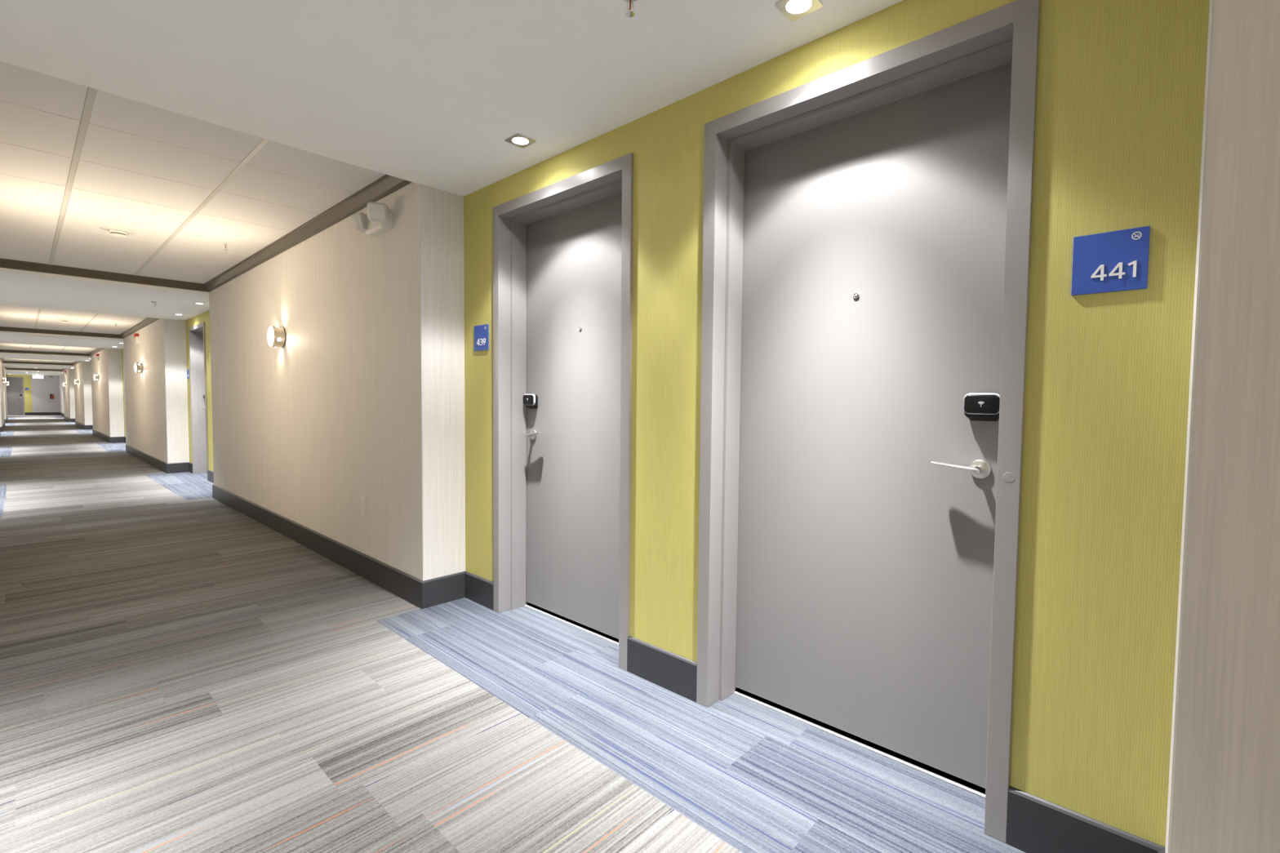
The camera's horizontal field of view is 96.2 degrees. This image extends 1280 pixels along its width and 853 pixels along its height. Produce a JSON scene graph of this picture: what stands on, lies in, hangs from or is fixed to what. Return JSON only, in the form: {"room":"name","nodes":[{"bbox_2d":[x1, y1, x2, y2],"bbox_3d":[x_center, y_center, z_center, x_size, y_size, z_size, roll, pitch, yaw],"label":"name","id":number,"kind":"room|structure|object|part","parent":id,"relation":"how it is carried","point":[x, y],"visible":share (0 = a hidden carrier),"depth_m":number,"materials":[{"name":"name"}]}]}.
{"room":"hotel corridor","nodes":[
{"label":"hotel corridor","id":0,"kind":"room"},
{"bbox_2d":[0,359,4,426],"bbox_3d":[-22.131,-1.156,19.669,4.850,2.455,0.380,3,4,43],"label":"wall","id":1,"kind":"structure","parent":0,"point":[2,400],"depth_m":19.25,"materials":[{"name":"beige paint"}]},
{"bbox_2d":[0,422,4,431],"bbox_3d":[-21.946,0.000,19.629,5.285,0.152,0.272,3,4,43],"label":"baseboard","id":2,"kind":"structure","parent":1,"relation":"attached to","point":[2,427],"depth_m":18.44,"materials":[{"name":"grey rubber"}]},
{"bbox_2d":[1,377,5,382],"bbox_3d":[-21.932,-1.593,19.794,0.172,0.172,0.099,3,4,43],"label":"wall sconce","id":3,"kind":"object","parent":1,"relation":"attached to","point":[3,380],"visible":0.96,"depth_m":19.75,"materials":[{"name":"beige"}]},
{"bbox_2d":[2,366,7,419],"bbox_3d":[-28.073,-1.458,25.165,4.950,2.455,0.380,3,4,43],"label":"wall","id":4,"kind":"structure","parent":0,"point":[3,367],"depth_m":23.67,"materials":[{"name":"beige paint"}]},
{"bbox_2d":[5,374,60,412],"bbox_3d":[-35.338,-1.832,33.256,0.124,2.338,2.550,3,4,43],"label":"wall","id":5,"kind":"structure","parent":0,"point":[40,388],"depth_m":33.53,"materials":[{"name":"grey paint"}]},
{"bbox_2d":[5,376,25,415],"bbox_3d":[-35.869,-1.738,32.749,0.225,2.186,1.025,3,4,43],"label":"door","id":6,"kind":"structure","parent":5,"relation":"in","point":[15,390],"depth_m":32.92,"materials":[{"name":"paint"}]},
{"bbox_2d":[24,412,60,415],"bbox_3d":[-34.958,-0.751,33.626,0.012,0.152,1.448,3,4,43],"label":"baseboard","id":7,"kind":"structure","parent":5,"relation":"attached to","point":[25,413],"depth_m":33.57,"materials":[{"name":"grey rubber"}]},
{"bbox_2d":[48,391,55,401],"bbox_3d":[-34.656,-1.764,33.853,0.090,0.600,0.300,3,4,43],"label":"fire extinguisher cabinet","id":8,"kind":"object","parent":5,"relation":"attached to","point":[51,395],"visible":1,"depth_m":33.84,"materials":[{"name":"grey metal"}]},
{"bbox_2d":[58,373,64,413],"bbox_3d":[-32.512,-1.829,32.467,5.300,2.455,0.235,3,4,43],"label":"wall","id":9,"kind":"structure","parent":0,"point":[61,382],"depth_m":32.48,"materials":[{"name":"beige paint"}]},
{"bbox_2d":[62,368,75,418],"bbox_3d":[-26.527,-1.520,26.833,4.950,2.455,0.380,3,4,43],"label":"wall","id":10,"kind":"structure","parent":0,"point":[68,390],"depth_m":25.16,"materials":[{"name":"beige paint"}]},
{"bbox_2d":[4,366,66,371],"bbox_3d":[-27.292,-2.648,25.949,4.936,0.079,1.895,3,4,43],"label":"trim","id":11,"kind":"structure","parent":10,"relation":"attached to","point":[6,367],"depth_m":27.53,"materials":[{"name":"brown wood"}]},
{"bbox_2d":[64,416,75,422],"bbox_3d":[-26.414,-0.359,26.680,5.435,0.152,0.272,3,4,43],"label":"baseboard","id":12,"kind":"structure","parent":10,"relation":"attached to","point":[66,418],"depth_m":25.30,"materials":[{"name":"grey rubber"}]},
{"bbox_2d":[73,361,93,425],"bbox_3d":[-20.586,-1.217,21.336,4.850,2.455,0.380,3,4,43],"label":"wall","id":13,"kind":"structure","parent":0,"point":[82,370],"depth_m":19.71,"materials":[{"name":"beige paint"}]},
{"bbox_2d":[0,358,79,365],"bbox_3d":[-21.350,-2.345,20.452,4.836,0.079,1.895,3,4,43],"label":"trim","id":14,"kind":"structure","parent":13,"relation":"attached to","point":[2,359],"depth_m":21.93,"materials":[{"name":"brown wood"}]},
{"bbox_2d":[75,421,93,429],"bbox_3d":[-20.490,-0.057,21.200,5.285,0.152,0.272,3,4,43],"label":"baseboard","id":15,"kind":"structure","parent":13,"relation":"attached to","point":[79,424],"depth_m":19.84,"materials":[{"name":"grey rubber"}]},
{"bbox_2d":[90,348,124,436],"bbox_3d":[-14.695,-0.917,15.887,4.910,2.455,0.380,3,4,43],"label":"wall","id":16,"kind":"structure","parent":0,"point":[107,393],"depth_m":14.28,"materials":[{"name":"beige paint"}]},
{"bbox_2d":[0,347,103,355],"bbox_3d":[-15.460,-2.045,15.003,4.896,0.079,1.895,3,4,43],"label":"trim","id":17,"kind":"structure","parent":16,"relation":"attached to","point":[98,349],"depth_m":16.54,"materials":[{"name":"brown wood"}]},
{"bbox_2d":[93,373,99,380],"bbox_3d":[-14.821,-1.341,15.661,0.172,0.172,0.099,3,4,43],"label":"wall sconce","id":18,"kind":"object","parent":16,"relation":"attached to","point":[96,377],"visible":1,"depth_m":15.62,"materials":[{"name":"silver"}]},
{"bbox_2d":[92,428,125,443],"bbox_3d":[-14.611,0.242,15.761,5.315,0.152,0.272,3,4,43],"label":"baseboard","id":19,"kind":"structure","parent":16,"relation":"attached to","point":[109,439],"depth_m":14.30,"materials":[{"name":"grey rubber"}]},
{"bbox_2d":[121,348,125,436],"bbox_3d":[-11.662,-0.712,13.260,3.120,2.338,0.120,3,4,43],"label":"wall","id":20,"kind":"structure","parent":0,"point":[122,348],"depth_m":14.19,"materials":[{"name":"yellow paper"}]},
{"bbox_2d":[123,357,126,443],"bbox_3d":[-12.116,-0.661,13.737,1.025,2.186,0.226,3,4,43],"label":"door","id":21,"kind":"structure","parent":20,"relation":"in","point":[123,357],"depth_m":13.98,"materials":[{"name":"silver metal"}]},
{"bbox_2d":[123,318,189,463],"bbox_3d":[-8.797,-0.616,10.431,4.930,2.455,0.380,3,4,43],"label":"wall","id":22,"kind":"structure","parent":0,"point":[156,398],"depth_m":9.03,"materials":[{"name":"beige paint"}]},
{"bbox_2d":[0,317,159,338],"bbox_3d":[-9.562,-1.745,9.547,4.916,0.079,1.895,3,4,43],"label":"trim","id":23,"kind":"structure","parent":22,"relation":"attached to","point":[148,321],"depth_m":11.04,"materials":[{"name":"brown wood"}]},
{"bbox_2d":[133,333,139,343],"bbox_3d":[-9.081,-1.589,10.358,0.116,0.170,0.060,3,4,43],"label":"fire alarm","id":24,"kind":"object","parent":22,"relation":"attached to","point":[135,335],"visible":1,"depth_m":10.33,"materials":[{"name":"red plastic"}]},
{"bbox_2d":[134,363,142,373],"bbox_3d":[-8.865,-1.037,10.151,0.172,0.172,0.099,3,4,43],"label":"wall sconce","id":25,"kind":"object","parent":22,"relation":"attached to","point":[138,366],"visible":1,"depth_m":10.10,"materials":[{"name":"silver"}]},
{"bbox_2d":[125,444,192,473],"bbox_3d":[-8.749,0.541,10.338,5.237,0.152,0.272,3,4,43],"label":"baseboard","id":26,"kind":"structure","parent":22,"relation":"attached to","point":[170,468],"depth_m":9.00,"materials":[{"name":"grey rubber"}]},
{"bbox_2d":[185,310,213,471],"bbox_3d":[-5.793,-0.413,7.831,3.022,2.338,0.120,3,4,43],"label":"wall","id":27,"kind":"structure","parent":0,"point":[204,317],"depth_m":7.88,"materials":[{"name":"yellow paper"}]},
{"bbox_2d":[186,368,189,378],"bbox_3d":[-6.865,-0.797,8.723,0.139,0.140,0.007,3,4,43],"label":"room sign","id":28,"kind":"object","parent":27,"relation":"attached to","point":[188,370],"visible":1,"depth_m":8.70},
{"bbox_2d":[188,321,208,479],"bbox_3d":[-6.282,-0.364,8.341,1.025,2.186,0.225,3,4,43],"label":"door","id":29,"kind":"structure","parent":27,"relation":"in","point":[197,332],"depth_m":8.61,"materials":[{"name":"paint"}]},
{"bbox_2d":[207,469,213,483],"bbox_3d":[-5.852,0.681,7.835,0.372,0.152,0.012,3,4,43],"label":"baseboard","id":30,"kind":"structure","parent":27,"relation":"attached to","point":[210,473],"depth_m":7.82,"materials":[{"name":"grey rubber"}]},
{"bbox_2d":[208,182,465,581],"bbox_3d":[-2.918,-0.317,4.992,5.056,2.455,0.380,3,4,43],"label":"wall","id":31,"kind":"structure","parent":0,"point":[363,394],"depth_m":3.71,"materials":[{"name":"beige paint"}]},
{"bbox_2d":[0,174,411,292],"bbox_3d":[-3.683,-1.445,4.108,5.042,0.079,1.895,3,4,43],"label":"trim","id":32,"kind":"structure","parent":31,"relation":"attached to","point":[386,184],"depth_m":4.93,"materials":[{"name":"brown wood"}]},
{"bbox_2d":[267,325,285,347],"bbox_3d":[-2.989,-0.738,4.716,0.172,0.172,0.099,3,4,43],"label":"wall sconce","id":33,"kind":"object","parent":31,"relation":"attached to","point":[276,335],"visible":1,"depth_m":4.67,"materials":[{"name":"silver metal"}]},
{"bbox_2d":[267,326,274,346],"bbox_3d":[-3.017,-0.737,4.685,0.160,0.160,0.016,29,21,38],"label":"diffuser","id":34,"kind":"object","parent":33,"relation":"attached to","point":[271,330],"depth_m":4.66,"materials":[{"name":"beige glass"}]},
{"bbox_2d":[212,484,493,610],"bbox_3d":[-2.864,0.841,4.894,5.379,0.152,0.272,3,4,43],"label":"baseboard","id":35,"kind":"structure","parent":31,"relation":"attached to","point":[424,594],"depth_m":3.58,"materials":[{"name":"grey rubber"}]},
{"bbox_2d":[360,497,365,515],"bbox_3d":[-1.791,0.518,3.714,0.073,0.117,0.007,3,4,43],"label":"wall outlet","id":36,"kind":"object","parent":31,"relation":"attached to","point":[362,500],"visible":1,"depth_m":3.71,"materials":[{"name":"white plastic"}]},
{"bbox_2d":[361,501,364,511],"bbox_3d":[-1.793,0.518,3.712,0.033,0.067,0.002,3,4,43],"label":"receptacle","id":37,"kind":"object","parent":36,"relation":"attached to","point":[362,502],"depth_m":3.71,"materials":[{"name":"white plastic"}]},
{"bbox_2d":[352,201,392,236],"bbox_3d":[-1.576,-1.214,3.365,0.350,0.138,0.134,3,4,43],"label":"emergency light","id":38,"kind":"object","parent":31,"relation":"attached to","point":[378,220],"visible":1,"depth_m":3.32,"materials":[{"name":"white plastic"}]},
{"bbox_2d":[0,0,902,375],"bbox_3d":[-15.537,-2.150,15.071,53.810,0.340,2.615,3,4,43],"label":"ceiling","id":39,"kind":"structure","parent":0,"point":[188,126],"depth_m":2.31,"materials":[{"name":"paint"}]},
{"bbox_2d":[32,373,44,378],"bbox_3d":[-33.235,-2.772,31.708,0.062,0.243,0.430,3,4,43],"label":"exit sign","id":40,"kind":"object","parent":39,"relation":"hanging from","point":[37,376],"visible":1,"depth_m":31.69,"materials":[{"name":"white plastic"}]},
{"bbox_3d":[-33.235,-2.741,31.709,0.062,0.156,0.400,3,4,43],"label":"lit panel","id":41,"kind":"part","parent":40,"relation":"part of","materials":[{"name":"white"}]},
{"bbox_2d":[56,318,71,322],"bbox_3d":[-9.558,-1.755,9.539,0.200,0.054,0.200,3,4,43],"label":"smoke detector","id":42,"kind":"object","parent":39,"relation":"attached to","point":[62,320],"visible":1,"depth_m":9.50,"materials":[{"name":"white plastic"}]},
{"bbox_2d":[100,225,135,237],"bbox_3d":[-3.968,-1.470,4.368,0.200,0.054,0.200,3,4,43],"label":"smoke detector","id":43,"kind":"object","parent":39,"relation":"attached to","point":[122,232],"visible":1,"depth_m":4.33,"materials":[{"name":"white plastic"}]},
{"bbox_2d":[219,240,231,250],"bbox_3d":[-3.390,-1.475,4.698,0.076,0.062,0.076,3,4,43],"label":"sprinkler","id":44,"kind":"object","parent":39,"relation":"attached to","point":[224,242],"visible":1,"depth_m":4.69,"materials":[{"name":"white metal"}]},
{"bbox_2d":[504,133,536,147],"bbox_3d":[-0.534,-1.275,2.562,0.104,0.004,0.104,3,4,43],"label":"recessed light","id":45,"kind":"object","parent":39,"relation":"in","point":[521,140],"visible":1,"depth_m":2.56,"materials":[{"name":"white glass"}]},
{"bbox_2d":[623,0,637,17],"bbox_3d":[-0.028,-1.199,1.625,0.076,0.062,0.076,3,4,43],"label":"sprinkler","id":46,"kind":"object","parent":39,"relation":"attached to","point":[629,13],"visible":1,"depth_m":1.62,"materials":[{"name":"silver metal"}]},
{"bbox_2d":[774,0,822,21],"bbox_3d":[0.461,-1.226,1.669,0.104,0.004,0.104,3,4,43],"label":"recessed light","id":47,"kind":"object","parent":39,"relation":"in","point":[793,10],"visible":1,"depth_m":1.68,"materials":[{"name":"white"}]},
{"bbox_2d":[0,414,1025,852],"bbox_3d":[-15.666,0.330,15.282,53.900,0.001,3.015,3,4,43],"label":"floor","id":48,"kind":"structure","parent":0,"point":[180,673],"depth_m":2.06,"materials":[{"name":"grey carpet"}]},
{"bbox_2d":[463,0,1209,847],"bbox_3d":[0.138,-0.111,2.344,3.038,2.338,0.120,3,4,43],"label":"wall","id":49,"kind":"structure","parent":0,"point":[1121,83],"depth_m":1.42,"materials":[{"name":"yellow paint"}]},
{"bbox_2d":[474,324,488,351],"bbox_3d":[-0.882,-0.492,3.188,0.139,0.140,0.008,3,4,43],"label":"room sign","id":50,"kind":"object","parent":49,"relation":"attached to","point":[482,331],"visible":1,"depth_m":3.18,"materials":[{"name":"blue plastic"}]},
{"bbox_2d":[492,152,633,671],"bbox_3d":[-0.345,-0.061,2.849,1.025,2.186,0.226,3,4,43],"label":"door","id":51,"kind":"structure","parent":49,"relation":"in","point":[562,250],"depth_m":2.95,"materials":[{"name":"paint"}]},
{"bbox_3d":[-0.578,0.044,3.088,0.132,0.028,0.031,3,4,43],"label":"lever","id":52,"kind":"part","parent":51,"relation":"part of","materials":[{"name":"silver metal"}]},
{"bbox_3d":[-0.589,0.044,3.158,0.056,0.056,0.010,3,4,43],"label":"lever handle","id":53,"kind":"part","parent":51,"relation":"part of","materials":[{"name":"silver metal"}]},
{"bbox_2d":[626,635,697,702],"bbox_3d":[0.086,0.983,2.343,0.372,0.152,0.012,3,4,43],"label":"baseboard","id":54,"kind":"structure","parent":49,"relation":"attached to","point":[676,673],"depth_m":2.33,"materials":[{"name":"grey rubber"}]},
{"bbox_2d":[696,0,1039,843],"bbox_3d":[0.679,-0.009,1.901,1.025,2.186,0.226,3,4,43],"label":"door","id":55,"kind":"structure","parent":49,"relation":"in","point":[867,224],"depth_m":1.88,"materials":[{"name":"paint"}]},
{"bbox_3d":[0.930,0.121,1.693,0.132,0.028,0.031,3,4,43],"label":"lever","id":56,"kind":"part","parent":55,"relation":"part of","materials":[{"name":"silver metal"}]},
{"bbox_3d":[1.000,0.125,1.688,0.056,0.056,0.010,3,4,43],"label":"lever handle","id":57,"kind":"part","parent":55,"relation":"part of","materials":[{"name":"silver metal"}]},
{"bbox_2d":[1006,786,1164,852],"bbox_3d":[2.859,1.132,-0.400,5.379,0.152,0.272,3,4,43],"label":"baseboard","id":58,"kind":"structure","parent":49,"relation":"attached to","point":[1035,824],"depth_m":1.44,"materials":[{"name":"grey rubber"}]},
{"bbox_2d":[1071,226,1150,295],"bbox_3d":[1.104,-0.387,1.351,0.139,0.140,0.008,3,4,43],"label":"room sign","id":59,"kind":"object","parent":49,"relation":"attached to","point":[1117,260],"visible":1,"depth_m":1.35,"materials":[{"name":"blue plastic"}]},
{"bbox_2d":[1164,0,1279,852],"bbox_3d":[3.026,-0.014,-0.507,5.074,2.455,0.380,3,4,43],"label":"wall","id":60,"kind":"structure","parent":0,"point":[1224,786],"depth_m":1.04,"materials":[{"name":"beige paint"}]}
]}

